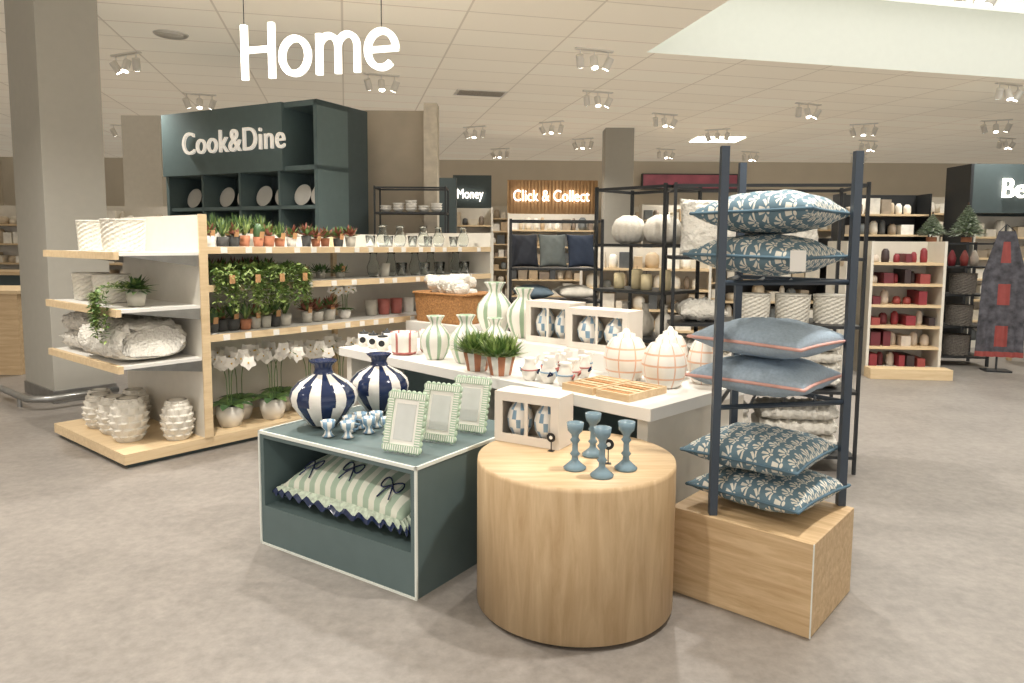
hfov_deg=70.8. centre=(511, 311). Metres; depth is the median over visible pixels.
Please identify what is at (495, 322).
striped vase
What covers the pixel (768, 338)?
cushion
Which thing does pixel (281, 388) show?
potted orchid
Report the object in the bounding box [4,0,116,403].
column
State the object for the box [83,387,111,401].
textured vase
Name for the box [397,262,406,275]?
glass tumbler
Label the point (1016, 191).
sign
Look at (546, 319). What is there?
gift box
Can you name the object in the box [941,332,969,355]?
storage basket
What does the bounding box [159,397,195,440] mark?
textured vase
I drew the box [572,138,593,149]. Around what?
cluster
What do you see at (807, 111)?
track lights
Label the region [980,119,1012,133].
track lights
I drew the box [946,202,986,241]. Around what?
tree
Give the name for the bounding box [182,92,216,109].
cluster
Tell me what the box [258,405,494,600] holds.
display box
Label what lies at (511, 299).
shelf rack
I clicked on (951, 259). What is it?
jar
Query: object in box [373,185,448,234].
shelf rack
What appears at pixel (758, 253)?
patterned cushion
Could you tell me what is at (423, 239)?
glass carafe
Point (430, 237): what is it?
glass tumbler
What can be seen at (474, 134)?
cluster
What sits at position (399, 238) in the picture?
glass carafe
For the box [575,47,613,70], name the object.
spotlight
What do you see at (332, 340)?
potted orchid
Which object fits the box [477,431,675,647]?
plinth
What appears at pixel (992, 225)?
wall shelf
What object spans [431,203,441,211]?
bowls
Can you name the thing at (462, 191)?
sign
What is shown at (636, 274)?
pillar candle
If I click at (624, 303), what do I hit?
bottle vase
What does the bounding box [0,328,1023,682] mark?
floor
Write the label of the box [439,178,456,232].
wall
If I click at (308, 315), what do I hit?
succulents
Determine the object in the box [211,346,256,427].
potted orchid
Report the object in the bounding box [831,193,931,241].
wall shelf
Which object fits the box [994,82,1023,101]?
track lights
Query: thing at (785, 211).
patterned cushion
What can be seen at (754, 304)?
woven pot
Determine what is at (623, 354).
ginger jar
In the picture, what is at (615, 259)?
shelf
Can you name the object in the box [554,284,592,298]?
cushion
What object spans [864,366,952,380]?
plinth
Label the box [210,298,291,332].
cacti
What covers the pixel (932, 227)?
tree
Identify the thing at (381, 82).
cluster
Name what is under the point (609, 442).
disc
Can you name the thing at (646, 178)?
wall screen
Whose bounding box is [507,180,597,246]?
wall
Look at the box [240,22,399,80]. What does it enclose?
home sign
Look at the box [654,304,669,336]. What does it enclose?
bottle vase
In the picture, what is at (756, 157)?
cluster
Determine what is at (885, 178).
wall
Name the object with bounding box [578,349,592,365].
vase
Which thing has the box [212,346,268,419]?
potted orchid
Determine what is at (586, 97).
track light
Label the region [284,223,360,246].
succulents
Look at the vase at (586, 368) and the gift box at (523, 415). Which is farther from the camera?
the vase at (586, 368)
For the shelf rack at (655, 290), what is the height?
1.900 m
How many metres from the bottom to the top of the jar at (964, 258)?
0.200 m
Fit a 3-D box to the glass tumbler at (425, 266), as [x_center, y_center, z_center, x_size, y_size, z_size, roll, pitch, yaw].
[-0.840,-0.418,6.929,0.110,0.120,0.110,0,5,0]
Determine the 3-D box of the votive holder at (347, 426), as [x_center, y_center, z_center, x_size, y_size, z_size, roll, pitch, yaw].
[-0.774,0.557,3.421,0.085,0.075,0.072,1,5,4]
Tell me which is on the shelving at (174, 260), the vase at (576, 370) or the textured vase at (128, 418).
the textured vase at (128, 418)
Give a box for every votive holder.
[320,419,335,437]
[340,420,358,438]
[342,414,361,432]
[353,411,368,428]
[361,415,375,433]
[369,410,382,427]
[381,416,386,432]
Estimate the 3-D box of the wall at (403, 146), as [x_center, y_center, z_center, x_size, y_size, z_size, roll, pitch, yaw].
[-1.403,-0.956,8.986,0.980,3.170,0.370,0,5,0]
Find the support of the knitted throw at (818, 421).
on the shelf rack at (673, 321)
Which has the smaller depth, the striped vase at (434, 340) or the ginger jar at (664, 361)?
the ginger jar at (664, 361)
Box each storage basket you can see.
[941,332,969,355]
[945,303,973,325]
[949,273,977,293]
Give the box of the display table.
[339,338,744,503]
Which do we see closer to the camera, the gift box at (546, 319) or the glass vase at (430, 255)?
the gift box at (546, 319)
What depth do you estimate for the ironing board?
8.56 m
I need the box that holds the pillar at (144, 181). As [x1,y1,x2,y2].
[121,115,166,206]
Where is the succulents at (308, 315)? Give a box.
[294,294,340,322]
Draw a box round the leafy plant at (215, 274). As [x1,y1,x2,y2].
[208,261,244,312]
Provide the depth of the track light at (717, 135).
14.08 m
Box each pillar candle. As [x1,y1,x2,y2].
[614,270,624,287]
[631,269,642,288]
[641,271,651,289]
[659,270,670,289]
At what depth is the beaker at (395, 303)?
6.77 m
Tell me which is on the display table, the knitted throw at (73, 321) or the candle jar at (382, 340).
the candle jar at (382, 340)
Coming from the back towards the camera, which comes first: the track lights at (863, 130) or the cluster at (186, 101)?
the track lights at (863, 130)
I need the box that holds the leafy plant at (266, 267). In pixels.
[252,261,291,309]
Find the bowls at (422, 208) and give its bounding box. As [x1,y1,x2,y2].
[418,205,429,211]
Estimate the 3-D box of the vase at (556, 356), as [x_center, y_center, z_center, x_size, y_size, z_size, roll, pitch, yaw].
[0.212,0.298,4.005,0.104,0.143,0.098,0,5,-1]
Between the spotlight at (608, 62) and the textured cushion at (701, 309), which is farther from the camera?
the spotlight at (608, 62)
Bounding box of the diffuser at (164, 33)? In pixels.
[153,29,188,39]
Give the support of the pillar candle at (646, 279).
on the shelf rack at (655, 290)
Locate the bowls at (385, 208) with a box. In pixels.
[380,205,391,211]
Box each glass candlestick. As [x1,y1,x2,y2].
[563,420,585,471]
[582,411,600,458]
[590,425,613,479]
[614,419,636,472]
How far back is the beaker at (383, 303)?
6.66 m
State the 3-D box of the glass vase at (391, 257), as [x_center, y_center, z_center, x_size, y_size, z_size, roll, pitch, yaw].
[-1.119,-0.443,6.670,0.120,0.216,0.120,0,5,0]
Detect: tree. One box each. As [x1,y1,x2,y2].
[917,212,947,241]
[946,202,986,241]
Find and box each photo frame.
[381,389,428,455]
[423,381,462,443]
[454,374,491,433]
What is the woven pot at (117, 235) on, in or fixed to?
on the shelving at (174, 260)
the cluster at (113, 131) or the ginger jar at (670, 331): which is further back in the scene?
the cluster at (113, 131)
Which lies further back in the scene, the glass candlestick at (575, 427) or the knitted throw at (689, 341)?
the knitted throw at (689, 341)
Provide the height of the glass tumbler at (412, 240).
0.100 m
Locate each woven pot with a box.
[71,272,109,299]
[75,220,102,250]
[91,273,130,302]
[99,219,145,251]
[741,292,770,317]
[775,293,811,322]
[813,293,845,323]
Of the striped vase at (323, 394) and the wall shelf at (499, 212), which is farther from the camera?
the wall shelf at (499, 212)
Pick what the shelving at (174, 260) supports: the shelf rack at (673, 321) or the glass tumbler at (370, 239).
the glass tumbler at (370, 239)
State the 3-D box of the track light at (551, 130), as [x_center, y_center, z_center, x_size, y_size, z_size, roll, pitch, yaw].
[0.737,-3.418,13.359,0.489,0.232,0.141,3,6,25]
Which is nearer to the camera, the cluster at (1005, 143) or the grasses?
the grasses
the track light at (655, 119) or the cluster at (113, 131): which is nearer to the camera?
the track light at (655, 119)
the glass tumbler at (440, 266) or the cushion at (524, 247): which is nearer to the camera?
the glass tumbler at (440, 266)
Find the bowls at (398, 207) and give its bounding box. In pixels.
[393,203,403,211]
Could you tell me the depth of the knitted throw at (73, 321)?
5.34 m
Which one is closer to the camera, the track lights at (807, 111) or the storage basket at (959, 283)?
the storage basket at (959, 283)
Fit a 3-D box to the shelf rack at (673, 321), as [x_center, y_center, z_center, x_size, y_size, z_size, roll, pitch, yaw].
[1.682,0.089,4.956,1.220,1.900,0.520,1,6,6]
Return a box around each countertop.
[0,269,19,284]
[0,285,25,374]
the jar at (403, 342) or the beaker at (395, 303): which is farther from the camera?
the beaker at (395, 303)
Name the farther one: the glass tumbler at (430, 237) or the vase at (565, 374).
the glass tumbler at (430, 237)
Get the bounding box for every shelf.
[0,205,167,273]
[457,207,492,232]
[491,206,506,297]
[507,213,593,299]
[580,247,711,347]
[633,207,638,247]
[638,204,750,299]
[725,238,831,317]
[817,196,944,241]
[825,241,848,372]
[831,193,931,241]
[853,241,947,374]
[963,215,1023,347]
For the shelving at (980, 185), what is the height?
2.680 m
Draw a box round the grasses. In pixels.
[207,212,270,245]
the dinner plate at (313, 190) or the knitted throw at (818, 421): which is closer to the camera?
the knitted throw at (818, 421)
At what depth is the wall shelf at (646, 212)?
14.69 m
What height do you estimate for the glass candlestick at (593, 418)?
0.180 m
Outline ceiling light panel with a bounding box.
[689,136,745,142]
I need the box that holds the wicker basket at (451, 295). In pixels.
[412,274,487,324]
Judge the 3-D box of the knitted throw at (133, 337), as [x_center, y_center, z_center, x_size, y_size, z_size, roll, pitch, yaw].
[-2.674,0.167,5.075,0.676,0.282,0.601,5,7,40]
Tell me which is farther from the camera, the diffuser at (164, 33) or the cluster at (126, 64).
the cluster at (126, 64)
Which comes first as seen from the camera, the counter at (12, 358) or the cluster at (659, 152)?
the counter at (12, 358)
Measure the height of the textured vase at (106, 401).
0.270 m
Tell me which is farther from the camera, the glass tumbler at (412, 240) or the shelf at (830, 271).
the shelf at (830, 271)
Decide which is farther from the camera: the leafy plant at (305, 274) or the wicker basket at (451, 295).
the wicker basket at (451, 295)
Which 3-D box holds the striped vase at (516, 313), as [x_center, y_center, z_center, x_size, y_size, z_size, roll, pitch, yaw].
[0.082,0.004,4.980,0.240,0.340,0.240,-3,6,-30]
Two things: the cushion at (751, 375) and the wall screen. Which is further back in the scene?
the wall screen
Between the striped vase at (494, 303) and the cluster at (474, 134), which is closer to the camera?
the striped vase at (494, 303)
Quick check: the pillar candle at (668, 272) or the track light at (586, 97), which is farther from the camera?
the track light at (586, 97)
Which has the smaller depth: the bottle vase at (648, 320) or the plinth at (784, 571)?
the plinth at (784, 571)
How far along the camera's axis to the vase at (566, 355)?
4.06 m
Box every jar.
[358,329,368,346]
[367,331,377,347]
[376,333,388,350]
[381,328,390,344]
[390,330,417,355]
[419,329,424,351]
[604,328,645,380]
[641,333,686,388]
[655,326,687,358]
[687,340,712,384]
[947,250,955,265]
[960,250,968,265]
[970,250,978,265]
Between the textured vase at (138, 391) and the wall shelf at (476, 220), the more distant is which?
the wall shelf at (476, 220)
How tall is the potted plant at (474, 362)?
0.253 m
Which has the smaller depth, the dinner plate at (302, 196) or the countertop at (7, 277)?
the dinner plate at (302, 196)
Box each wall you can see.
[0,157,3,204]
[1,157,966,246]
[362,103,438,234]
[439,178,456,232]
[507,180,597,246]
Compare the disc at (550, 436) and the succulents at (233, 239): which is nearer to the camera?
the disc at (550, 436)
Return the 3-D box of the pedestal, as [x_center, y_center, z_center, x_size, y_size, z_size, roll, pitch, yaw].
[-0.523,0.481,6.476,0.720,0.800,0.500,5,7,40]
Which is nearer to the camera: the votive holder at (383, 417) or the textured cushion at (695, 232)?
the votive holder at (383, 417)
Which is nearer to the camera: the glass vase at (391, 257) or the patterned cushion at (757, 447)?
the patterned cushion at (757, 447)
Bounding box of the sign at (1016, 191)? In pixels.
[1001,178,1023,197]
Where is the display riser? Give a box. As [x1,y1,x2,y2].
[480,331,606,371]
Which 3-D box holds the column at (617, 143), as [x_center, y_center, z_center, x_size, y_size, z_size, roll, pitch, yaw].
[2.092,-1.747,14.448,0.560,3.750,0.500,0,5,0]
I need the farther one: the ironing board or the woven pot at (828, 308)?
the ironing board
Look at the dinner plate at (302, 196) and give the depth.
8.22 m
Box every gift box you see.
[494,385,573,450]
[526,299,585,345]
[567,306,642,351]
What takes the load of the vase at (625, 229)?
on the shelf rack at (655, 290)
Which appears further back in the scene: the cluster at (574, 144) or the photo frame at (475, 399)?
the cluster at (574, 144)
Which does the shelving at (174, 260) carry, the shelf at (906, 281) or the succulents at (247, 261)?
the succulents at (247, 261)
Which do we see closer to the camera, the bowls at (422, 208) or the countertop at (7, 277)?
the bowls at (422, 208)
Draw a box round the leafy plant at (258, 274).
[224,261,267,308]
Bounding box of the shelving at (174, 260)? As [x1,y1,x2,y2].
[43,214,493,467]
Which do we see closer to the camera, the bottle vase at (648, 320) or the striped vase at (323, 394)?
the striped vase at (323, 394)
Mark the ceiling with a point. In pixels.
(927, 72)
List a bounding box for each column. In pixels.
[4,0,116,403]
[600,128,633,246]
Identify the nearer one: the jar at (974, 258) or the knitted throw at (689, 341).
the knitted throw at (689, 341)
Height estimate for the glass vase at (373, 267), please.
0.216 m
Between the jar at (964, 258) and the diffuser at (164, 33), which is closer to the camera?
the diffuser at (164, 33)
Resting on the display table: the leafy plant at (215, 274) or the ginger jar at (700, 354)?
the ginger jar at (700, 354)
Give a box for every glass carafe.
[376,225,388,246]
[394,226,405,246]
[417,226,429,246]
[433,227,444,246]
[458,228,468,246]
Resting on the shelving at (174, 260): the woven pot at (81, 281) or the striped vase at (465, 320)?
the woven pot at (81, 281)
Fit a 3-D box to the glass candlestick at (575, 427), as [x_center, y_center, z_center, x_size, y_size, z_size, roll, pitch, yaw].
[0.246,0.522,2.812,0.090,0.185,0.090,0,5,0]
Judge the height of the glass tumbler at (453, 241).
0.100 m
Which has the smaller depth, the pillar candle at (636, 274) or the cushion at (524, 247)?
the pillar candle at (636, 274)
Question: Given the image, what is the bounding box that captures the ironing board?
[974,224,1023,372]
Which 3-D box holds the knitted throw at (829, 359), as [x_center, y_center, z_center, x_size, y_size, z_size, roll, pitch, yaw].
[1.952,0.322,4.950,0.505,0.337,0.406,1,6,6]
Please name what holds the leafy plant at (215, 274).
on the shelving at (174, 260)
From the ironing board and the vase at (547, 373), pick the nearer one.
the vase at (547, 373)
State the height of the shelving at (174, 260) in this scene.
1.685 m
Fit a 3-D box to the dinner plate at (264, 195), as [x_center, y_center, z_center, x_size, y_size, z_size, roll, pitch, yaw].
[-2.906,-1.364,8.501,0.250,0.251,0.112,3,6,27]
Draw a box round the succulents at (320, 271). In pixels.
[296,263,349,277]
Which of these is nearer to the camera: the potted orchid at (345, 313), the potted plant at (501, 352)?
the potted plant at (501, 352)
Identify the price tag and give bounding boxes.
[790,250,806,271]
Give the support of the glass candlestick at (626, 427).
on the plinth at (565, 558)
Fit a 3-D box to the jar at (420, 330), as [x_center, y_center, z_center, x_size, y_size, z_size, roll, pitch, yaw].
[-0.547,0.197,4.966,0.182,0.150,0.184,0,5,0]
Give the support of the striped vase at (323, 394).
on the display box at (441, 545)
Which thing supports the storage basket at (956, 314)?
on the shelf rack at (970, 355)
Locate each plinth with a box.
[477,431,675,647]
[673,490,853,638]
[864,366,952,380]
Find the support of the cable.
hanging from the ceiling
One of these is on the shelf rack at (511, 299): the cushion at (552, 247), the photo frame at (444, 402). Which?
the cushion at (552, 247)
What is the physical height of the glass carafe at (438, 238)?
0.192 m
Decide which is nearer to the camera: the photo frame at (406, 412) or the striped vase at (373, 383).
the photo frame at (406, 412)
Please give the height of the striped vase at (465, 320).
0.300 m
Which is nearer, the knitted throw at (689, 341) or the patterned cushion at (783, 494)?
the patterned cushion at (783, 494)
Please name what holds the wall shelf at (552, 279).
on the floor
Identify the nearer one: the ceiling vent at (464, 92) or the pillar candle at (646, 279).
the pillar candle at (646, 279)
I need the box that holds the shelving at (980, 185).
[942,164,1023,332]
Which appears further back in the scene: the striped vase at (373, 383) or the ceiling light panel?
the ceiling light panel
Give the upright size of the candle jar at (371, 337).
0.120 m
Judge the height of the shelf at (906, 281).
1.550 m
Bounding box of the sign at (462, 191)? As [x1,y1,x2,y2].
[457,189,482,201]
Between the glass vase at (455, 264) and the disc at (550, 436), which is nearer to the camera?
the disc at (550, 436)
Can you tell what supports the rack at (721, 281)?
on the plinth at (784, 571)
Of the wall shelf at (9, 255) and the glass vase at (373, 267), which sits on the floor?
the wall shelf at (9, 255)
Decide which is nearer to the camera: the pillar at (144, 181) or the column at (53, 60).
the column at (53, 60)
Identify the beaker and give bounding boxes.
[364,299,377,315]
[377,298,389,313]
[390,298,402,312]
[402,297,413,311]
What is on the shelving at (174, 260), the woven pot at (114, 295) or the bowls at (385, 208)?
the woven pot at (114, 295)
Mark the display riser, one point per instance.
(533, 349)
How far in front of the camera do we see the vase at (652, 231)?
4.91 m
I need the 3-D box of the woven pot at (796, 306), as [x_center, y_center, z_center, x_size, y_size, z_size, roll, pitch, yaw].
[1.897,-0.028,4.872,0.231,0.190,0.231,-5,8,-44]
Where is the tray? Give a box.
[562,375,666,401]
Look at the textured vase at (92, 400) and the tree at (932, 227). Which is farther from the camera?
the tree at (932, 227)
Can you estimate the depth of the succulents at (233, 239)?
5.44 m
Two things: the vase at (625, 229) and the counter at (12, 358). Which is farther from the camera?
the counter at (12, 358)
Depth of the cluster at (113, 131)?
14.02 m
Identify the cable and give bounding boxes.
[243,0,381,26]
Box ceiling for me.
[0,0,1023,163]
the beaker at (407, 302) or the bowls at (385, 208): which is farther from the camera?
the bowls at (385, 208)
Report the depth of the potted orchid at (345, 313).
6.26 m
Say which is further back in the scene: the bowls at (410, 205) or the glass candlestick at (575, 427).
the bowls at (410, 205)
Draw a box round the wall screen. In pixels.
[641,173,737,189]
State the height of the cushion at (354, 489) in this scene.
0.244 m
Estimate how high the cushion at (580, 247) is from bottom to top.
0.349 m
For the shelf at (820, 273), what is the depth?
10.35 m
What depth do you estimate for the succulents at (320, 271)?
6.18 m
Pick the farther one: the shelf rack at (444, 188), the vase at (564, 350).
the shelf rack at (444, 188)
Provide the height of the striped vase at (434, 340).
0.280 m
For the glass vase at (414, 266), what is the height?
0.216 m
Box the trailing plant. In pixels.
[86,275,155,344]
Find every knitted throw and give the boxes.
[58,311,132,347]
[76,315,186,359]
[682,335,731,370]
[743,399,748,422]
[751,396,838,444]
[801,346,841,385]
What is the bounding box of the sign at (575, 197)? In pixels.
[513,190,588,200]
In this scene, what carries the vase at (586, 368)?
on the display table
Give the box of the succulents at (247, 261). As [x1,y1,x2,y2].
[208,256,276,281]
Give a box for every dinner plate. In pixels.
[187,189,201,207]
[220,187,234,206]
[256,186,271,205]
[275,190,277,203]
[294,184,310,204]
[311,187,314,203]
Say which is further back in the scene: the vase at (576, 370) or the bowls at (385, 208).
the bowls at (385, 208)
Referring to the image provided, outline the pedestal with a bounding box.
[406,319,481,337]
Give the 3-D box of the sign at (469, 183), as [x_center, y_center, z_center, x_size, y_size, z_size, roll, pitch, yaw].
[-0.840,-1.411,15.185,0.800,2.900,0.100,0,5,0]
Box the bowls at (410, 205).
[405,200,416,211]
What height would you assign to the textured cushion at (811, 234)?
0.372 m
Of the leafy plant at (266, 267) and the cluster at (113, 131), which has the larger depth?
the cluster at (113, 131)
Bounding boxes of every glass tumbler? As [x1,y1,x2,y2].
[365,235,375,246]
[379,263,389,276]
[387,236,392,246]
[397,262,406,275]
[408,236,416,246]
[420,262,429,274]
[428,236,432,246]
[435,262,444,273]
[449,237,457,246]
[460,261,469,272]
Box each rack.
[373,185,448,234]
[509,219,603,331]
[593,183,701,342]
[665,182,870,474]
[708,146,863,515]
[941,242,994,366]
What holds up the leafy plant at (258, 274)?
on the shelving at (174, 260)
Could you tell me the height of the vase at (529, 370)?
0.143 m
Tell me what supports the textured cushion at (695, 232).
on the shelf rack at (673, 321)
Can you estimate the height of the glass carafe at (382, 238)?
0.192 m
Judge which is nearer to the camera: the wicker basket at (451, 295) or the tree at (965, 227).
the wicker basket at (451, 295)
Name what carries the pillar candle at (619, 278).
on the shelf rack at (655, 290)
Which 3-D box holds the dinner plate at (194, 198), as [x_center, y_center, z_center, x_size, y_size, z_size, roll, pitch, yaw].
[-3.971,-1.424,9.050,0.250,0.251,0.112,3,6,27]
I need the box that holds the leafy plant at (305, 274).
[274,259,313,304]
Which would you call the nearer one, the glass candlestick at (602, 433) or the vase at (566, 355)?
the glass candlestick at (602, 433)
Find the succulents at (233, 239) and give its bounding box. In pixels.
[207,218,287,246]
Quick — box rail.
[0,384,118,406]
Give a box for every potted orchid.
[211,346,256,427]
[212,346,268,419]
[241,342,304,419]
[256,340,297,410]
[287,340,334,375]
[315,333,357,376]
[327,285,356,318]
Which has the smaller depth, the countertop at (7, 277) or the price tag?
the price tag
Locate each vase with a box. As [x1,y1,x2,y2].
[81,392,112,428]
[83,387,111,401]
[95,394,127,434]
[107,395,149,442]
[122,387,151,416]
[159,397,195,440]
[289,358,357,426]
[350,351,408,411]
[367,253,379,276]
[386,252,397,275]
[409,252,420,274]
[420,315,449,359]
[426,252,436,273]
[449,314,479,363]
[450,252,460,273]
[477,282,510,331]
[484,317,506,337]
[507,287,533,337]
[519,354,539,380]
[539,358,555,383]
[540,353,559,372]
[541,351,556,365]
[555,359,575,386]
[557,348,569,366]
[558,352,572,368]
[567,355,582,379]
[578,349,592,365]
[578,353,592,377]
[612,216,644,243]
[621,301,628,308]
[642,303,653,335]
[643,215,680,243]
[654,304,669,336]
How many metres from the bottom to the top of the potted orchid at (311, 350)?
0.593 m
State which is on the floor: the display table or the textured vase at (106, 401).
the display table
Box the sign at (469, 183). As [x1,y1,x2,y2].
[453,175,490,207]
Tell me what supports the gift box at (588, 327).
on the display riser
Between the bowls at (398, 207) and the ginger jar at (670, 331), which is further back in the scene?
the bowls at (398, 207)
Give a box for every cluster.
[109,51,141,73]
[110,124,120,135]
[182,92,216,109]
[363,72,399,92]
[463,125,485,138]
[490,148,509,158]
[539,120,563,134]
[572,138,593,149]
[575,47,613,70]
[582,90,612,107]
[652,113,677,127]
[656,148,674,158]
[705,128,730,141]
[741,151,758,160]
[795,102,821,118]
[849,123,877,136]
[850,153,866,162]
[858,140,877,151]
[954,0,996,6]
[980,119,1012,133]
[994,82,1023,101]
[996,137,1015,149]
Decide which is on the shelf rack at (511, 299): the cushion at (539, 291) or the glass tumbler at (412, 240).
the cushion at (539, 291)
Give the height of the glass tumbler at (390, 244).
0.100 m
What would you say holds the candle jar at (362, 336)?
on the display table
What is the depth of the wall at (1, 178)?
19.71 m
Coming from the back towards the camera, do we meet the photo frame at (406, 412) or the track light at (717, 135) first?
the track light at (717, 135)
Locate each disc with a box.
[547,433,554,451]
[605,439,613,463]
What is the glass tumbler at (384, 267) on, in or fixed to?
on the shelving at (174, 260)
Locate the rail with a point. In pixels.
(20, 397)
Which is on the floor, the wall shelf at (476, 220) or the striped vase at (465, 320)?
the wall shelf at (476, 220)
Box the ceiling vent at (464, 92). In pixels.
[453,89,507,97]
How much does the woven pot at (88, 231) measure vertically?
0.220 m
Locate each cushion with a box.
[272,454,410,535]
[512,234,538,266]
[512,284,553,298]
[538,234,566,266]
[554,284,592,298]
[566,234,593,267]
[674,297,727,320]
[679,199,735,254]
[680,422,837,475]
[683,233,847,275]
[685,354,841,396]
[685,465,850,514]
[687,317,844,358]
[689,189,849,233]
[782,229,817,240]
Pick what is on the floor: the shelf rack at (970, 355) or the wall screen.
the shelf rack at (970, 355)
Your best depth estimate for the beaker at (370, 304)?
6.54 m
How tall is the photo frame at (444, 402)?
0.268 m
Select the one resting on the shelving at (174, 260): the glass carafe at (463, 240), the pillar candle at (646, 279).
the glass carafe at (463, 240)
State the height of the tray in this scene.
0.035 m

